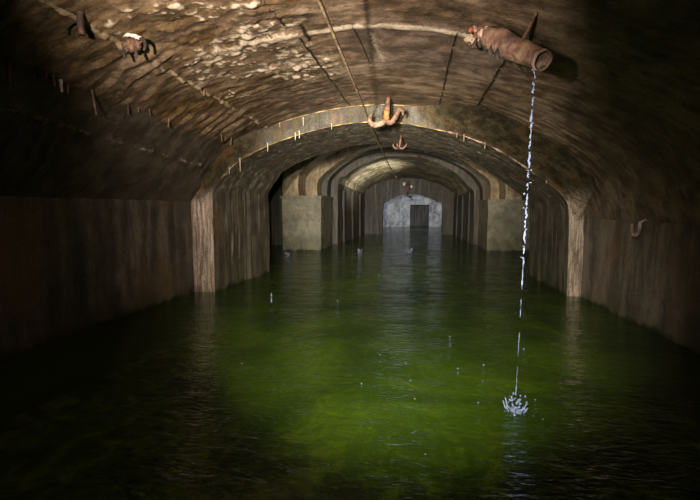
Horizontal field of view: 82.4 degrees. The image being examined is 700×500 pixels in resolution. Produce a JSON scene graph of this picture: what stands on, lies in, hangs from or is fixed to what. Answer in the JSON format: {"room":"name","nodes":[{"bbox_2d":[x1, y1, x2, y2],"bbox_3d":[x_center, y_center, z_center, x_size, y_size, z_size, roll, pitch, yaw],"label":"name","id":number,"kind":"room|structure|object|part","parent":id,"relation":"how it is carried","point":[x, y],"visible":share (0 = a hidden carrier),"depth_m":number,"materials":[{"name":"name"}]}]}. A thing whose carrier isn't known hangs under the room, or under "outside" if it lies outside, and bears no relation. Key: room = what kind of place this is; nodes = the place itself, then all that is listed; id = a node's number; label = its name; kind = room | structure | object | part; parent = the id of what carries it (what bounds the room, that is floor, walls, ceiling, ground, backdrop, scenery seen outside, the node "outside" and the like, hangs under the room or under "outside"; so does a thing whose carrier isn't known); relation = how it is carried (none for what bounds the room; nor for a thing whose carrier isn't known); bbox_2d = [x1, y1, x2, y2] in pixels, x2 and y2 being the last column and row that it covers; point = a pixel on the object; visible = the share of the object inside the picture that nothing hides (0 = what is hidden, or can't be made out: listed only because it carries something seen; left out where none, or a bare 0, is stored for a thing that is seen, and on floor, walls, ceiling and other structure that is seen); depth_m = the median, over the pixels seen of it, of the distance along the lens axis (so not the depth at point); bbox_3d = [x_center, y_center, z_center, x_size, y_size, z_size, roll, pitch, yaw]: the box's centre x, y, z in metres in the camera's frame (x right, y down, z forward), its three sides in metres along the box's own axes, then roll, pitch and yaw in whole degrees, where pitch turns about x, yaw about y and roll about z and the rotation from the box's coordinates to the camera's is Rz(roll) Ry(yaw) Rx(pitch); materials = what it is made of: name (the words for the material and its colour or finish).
{"room":"underground passage","nodes":[
{"label":"underground passage","id":0,"kind":"room"},
{"bbox_2d":[0,196,195,423],"bbox_3d":[-3.274,0.826,2.189,0.036,2.300,8.277,1,6,12],"label":"wall","id":1,"kind":"structure","parent":0,"point":[69,267],"depth_m":4.24,"materials":[{"name":"concrete"}]},
{"bbox_2d":[191,103,594,336],"bbox_3d":[0.842,-1.152,6.467,9.884,5.158,2.698,0,6,3],"label":"archway","id":2,"kind":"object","parent":1,"relation":"attached to","point":[230,212],"depth_m":6.20,"materials":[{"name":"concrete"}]},
{"bbox_2d":[280,195,332,270],"bbox_3d":[-1.363,-0.512,13.129,1.277,2.486,1.886,1,6,9],"label":"concrete pier","id":3,"kind":"object","parent":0,"point":[306,220],"visible":0.85,"depth_m":12.33,"materials":[{"name":"grey concrete"}]},
{"bbox_2d":[0,234,699,499],"bbox_3d":[1.897,0.487,13.746,10.400,0.193,31.500,1,6,9],"label":"floor","id":4,"kind":"structure","parent":0,"point":[439,480],"depth_m":3.66,"materials":[{"name":"green liquid"}]},
{"bbox_2d":[0,226,699,499],"bbox_3d":[1.836,-0.156,13.942,10.000,0.011,32.000,1,6,9],"label":"water","id":5,"kind":"object","parent":4,"relation":"on","point":[426,227],"visible":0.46,"depth_m":4.65,"materials":[{"name":"green liquid"}]},
{"bbox_2d":[502,392,527,415],"bbox_3d":[1.068,0.986,2.582,0.156,0.121,0.158,1,6,9],"label":"water splash","id":6,"kind":"object","parent":5,"relation":"on","point":[512,408],"visible":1,"depth_m":2.58,"materials":[{"name":"liquid"}]},
{"bbox_2d":[0,0,699,224],"bbox_3d":[-0.361,-0.870,1.844,6.835,1.645,8.821,1,6,9],"label":"ceiling","id":7,"kind":"structure","parent":0,"point":[619,91],"depth_m":3.44,"materials":[{"name":"concrete"}]},
{"bbox_2d":[50,74,55,85],"bbox_3d":[-2.165,-1.240,2.917,0.035,0.088,0.030,1,6,9],"label":"pin","id":8,"kind":"object","parent":7,"relation":"attached to","point":[53,76],"visible":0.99,"depth_m":2.91,"materials":[{"name":"brown metal"}]},
{"bbox_2d":[58,79,62,91],"bbox_3d":[-2.157,-1.230,2.986,0.028,0.098,0.033,1,6,9],"label":"pin","id":9,"kind":"object","parent":7,"relation":"attached to","point":[60,80],"visible":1,"depth_m":2.98,"materials":[{"name":"metal"}]},
{"bbox_2d":[66,85,69,93],"bbox_3d":[-2.166,-1.241,3.076,0.030,0.079,0.028,1,6,9],"label":"pin","id":10,"kind":"object","parent":7,"relation":"attached to","point":[67,86],"visible":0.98,"depth_m":3.07,"materials":[{"name":"brown metal"}]},
{"bbox_2d":[63,11,84,35],"bbox_3d":[-1.734,-1.421,2.500,0.158,0.152,0.042,1,6,9],"label":"pipe stub","id":11,"kind":"object","parent":7,"relation":"hanging from","point":[80,21],"visible":0.94,"depth_m":2.48,"materials":[{"name":"metal"}]},
{"bbox_2d":[90,89,96,114],"bbox_3d":[-2.087,-1.210,3.260,0.041,0.214,0.025,1,6,9],"label":"pin","id":12,"kind":"object","parent":7,"relation":"attached to","point":[91,90],"visible":0.98,"depth_m":3.25,"materials":[{"name":"brown metal"}]},
{"bbox_2d":[121,33,146,58],"bbox_3d":[-1.542,-1.459,2.863,0.232,0.180,0.089,1,6,9],"label":"clamp","id":13,"kind":"object","parent":7,"relation":"attached to","point":[133,44],"visible":0.99,"depth_m":2.85,"materials":[{"name":"metal"}]},
{"bbox_3d":[-1.619,-1.409,2.867,0.026,0.080,0.036,-4,7,-32],"label":"leg","id":14,"kind":"part","parent":13,"relation":"part of","materials":[{"name":"metal"}]},
{"bbox_3d":[-1.562,-1.468,2.875,0.166,0.103,0.070,1,6,9],"label":"plate","id":15,"kind":"part","parent":13,"relation":"part of","materials":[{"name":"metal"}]},
{"bbox_3d":[-1.525,-1.408,2.853,0.026,0.080,0.036,-4,7,-32],"label":"leg","id":16,"kind":"part","parent":13,"relation":"part of","materials":[{"name":"metal"}]},
{"bbox_2d":[317,0,397,178],"bbox_3d":[0.798,-2.138,8.960,0.134,0.438,21.302,1,6,8],"label":"wire","id":17,"kind":"object","parent":7,"relation":"attached to","point":[320,2],"visible":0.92,"depth_m":2.96,"materials":[{"name":"metal"}]},
{"bbox_2d":[367,97,404,127],"bbox_3d":[0.485,-1.843,5.359,0.498,0.416,0.144,1,6,9],"label":"ceiling hook","id":18,"kind":"object","parent":7,"relation":"hanging from","point":[386,110],"visible":1,"depth_m":5.33,"materials":[{"name":"metal"}]},
{"bbox_3d":[0.367,-1.730,5.362,0.266,0.191,0.086,0,6,1],"label":"hook arm","id":19,"kind":"part","parent":18,"relation":"part of","materials":[{"name":"metal"}]},
{"bbox_3d":[0.594,-1.780,5.319,0.270,0.233,0.089,2,6,15],"label":"hook arm","id":20,"kind":"part","parent":18,"relation":"part of","materials":[{"name":"metal"}]},
{"bbox_2d":[392,135,406,149],"bbox_3d":[0.843,-1.822,6.799,0.208,0.242,0.157,-3,7,-27],"label":"hook","id":21,"kind":"object","parent":7,"relation":"hanging from","point":[397,147],"visible":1,"depth_m":6.78,"materials":[{"name":"metal"}]},
{"bbox_2d":[464,25,552,71],"bbox_3d":[1.068,-1.444,2.830,0.234,0.568,0.838,-1,6,-13],"label":"drain pipe","id":22,"kind":"object","parent":7,"relation":"attached to","point":[503,43],"visible":0.98,"depth_m":2.71,"materials":[{"name":"rusted iron"}]},
{"bbox_2d":[516,69,535,390],"bbox_3d":[1.111,-0.091,2.525,0.044,2.058,0.134,4,7,34],"label":"water","id":23,"kind":"object","parent":22,"relation":"attached to","point":[533,84],"visible":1,"depth_m":2.48,"materials":[{"name":"clear liquid"}]},
{"bbox_2d":[521,12,537,38],"bbox_3d":[1.230,-1.531,2.747,0.029,0.097,0.238,0,6,3],"label":"rod","id":24,"kind":"object","parent":7,"relation":"attached to","point":[530,25],"visible":0.92,"depth_m":2.72,"materials":[{"name":"brown metal"}]},
{"bbox_2d":[337,183,364,260],"bbox_3d":[0.151,-1.192,17.208,0.056,2.998,5.449,1,6,13],"label":"wall","id":25,"kind":"structure","parent":0,"point":[341,187],"depth_m":16.43,"materials":[{"name":"concrete"}]},
{"bbox_2d":[342,190,346,257],"bbox_3d":[-0.221,-0.925,15.606,0.112,2.783,0.519,1,6,9],"label":"trim","id":26,"kind":"structure","parent":25,"relation":"attached to","point":[344,202],"depth_m":15.46,"materials":[{"name":"concrete"}]},
{"bbox_2d":[351,192,354,252],"bbox_3d":[0.126,-1.090,17.171,0.116,2.780,0.512,1,6,9],"label":"trim","id":27,"kind":"structure","parent":25,"relation":"attached to","point":[353,193],"depth_m":16.98,"materials":[{"name":"concrete"}]},
{"bbox_2d":[359,193,361,248],"bbox_3d":[0.476,-1.254,18.740,0.113,2.790,0.516,1,6,9],"label":"trim","id":28,"kind":"structure","parent":25,"relation":"attached to","point":[360,194],"depth_m":18.53,"materials":[{"name":"concrete"}]},
{"bbox_2d":[268,147,523,262],"bbox_3d":[1.914,-2.864,13.925,11.486,7.135,0.599,0,6,3],"label":"trim","id":29,"kind":"structure","parent":25,"relation":"attached to","point":[274,201],"depth_m":13.97,"materials":[{"name":"concrete"}]},
{"bbox_2d":[331,152,479,261],"bbox_3d":[1.978,-1.769,14.337,6.508,4.735,0.001,0,6,3],"label":"trim","id":30,"kind":"structure","parent":25,"relation":"attached to","point":[468,179],"depth_m":14.28,"materials":[{"name":"concrete"}]},
{"bbox_2d":[305,143,498,198],"bbox_3d":[1.782,-2.938,13.273,7.258,2.682,0.699,0,6,3],"label":"trim","id":31,"kind":"structure","parent":0,"point":[315,178],"depth_m":13.10,"materials":[{"name":"concrete"}]},
{"bbox_2d":[282,148,521,198],"bbox_3d":[1.610,-2.792,12.507,7.363,2.550,0.878,0,6,3],"label":"trim","id":32,"kind":"structure","parent":0,"point":[294,177],"depth_m":12.35,"materials":[{"name":"concrete"}]},
{"bbox_2d":[338,156,471,197],"bbox_3d":[2.364,-2.939,16.894,4.741,1.341,5.845,1,6,9],"label":"ceiling","id":33,"kind":"structure","parent":0,"point":[376,171],"depth_m":16.20,"materials":[{"name":"beige stone"}]},
{"bbox_2d":[365,178,453,246],"bbox_3d":[2.972,-2.087,19.861,6.740,4.216,0.400,0,6,3],"label":"wall","id":34,"kind":"structure","parent":0,"point":[380,193],"depth_m":19.64,"materials":[{"name":"concrete"}]},
{"bbox_2d":[403,181,412,197],"bbox_3d":[2.804,-2.951,19.421,0.487,0.833,0.302,1,6,9],"label":"bracket","id":35,"kind":"object","parent":34,"relation":"attached to","point":[404,183],"visible":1,"depth_m":19.41,"materials":[{"name":"metal"}]},
{"bbox_2d":[383,194,441,235],"bbox_3d":[4.237,-2.410,27.982,6.667,3.150,0.583,0,6,3],"label":"wall","id":36,"kind":"structure","parent":0,"point":[396,212],"depth_m":27.84,"materials":[{"name":"concrete"}]},
{"bbox_2d":[410,205,428,233],"bbox_3d":[5.092,-2.475,29.322,2.128,3.000,0.199,0,6,3],"label":"door","id":37,"kind":"structure","parent":0,"point":[419,214],"depth_m":29.23,"materials":[{"name":"black wood"}]},
{"bbox_2d":[452,189,473,261],"bbox_3d":[4.725,-1.054,16.959,0.107,2.785,5.393,1,6,7],"label":"wall","id":38,"kind":"structure","parent":0,"point":[471,226],"depth_m":16.04,"materials":[{"name":"concrete"}]},
{"bbox_2d":[454,193,457,249],"bbox_3d":[4.922,-1.226,18.488,0.115,2.784,0.521,1,6,9],"label":"trim","id":39,"kind":"structure","parent":38,"relation":"attached to","point":[456,203],"depth_m":18.28,"materials":[{"name":"concrete"}]},
{"bbox_2d":[459,193,462,252],"bbox_3d":[4.725,-1.062,16.910,0.112,2.786,0.514,1,6,9],"label":"trim","id":40,"kind":"structure","parent":38,"relation":"attached to","point":[461,206],"depth_m":16.72,"materials":[{"name":"concrete"}]},
{"bbox_2d":[465,192,469,257],"bbox_3d":[4.534,-0.897,15.335,0.114,2.784,0.520,1,6,9],"label":"trim","id":41,"kind":"structure","parent":38,"relation":"attached to","point":[468,193],"depth_m":15.15,"materials":[{"name":"concrete"}]},
{"bbox_2d":[477,199,529,272],"bbox_3d":[5.070,-0.413,12.767,1.734,2.365,1.918,1,6,9],"label":"concrete pier","id":42,"kind":"object","parent":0,"point":[501,223],"visible":0.49,"depth_m":11.98,"materials":[{"name":"grey concrete"}]},
{"bbox_2d":[578,218,699,424],"bbox_3d":[2.915,0.987,1.850,0.030,2.050,8.199,1,6,7],"label":"wall","id":43,"kind":"structure","parent":0,"point":[651,280],"depth_m":4.28,"materials":[{"name":"concrete"}]},
{"bbox_2d":[629,219,645,237],"bbox_3d":[3.229,-0.257,4.429,0.179,0.240,0.182,1,6,9],"label":"wall hook","id":44,"kind":"object","parent":43,"relation":"attached to","point":[639,229],"visible":0.92,"depth_m":4.39,"materials":[{"name":"metal"}]}
]}

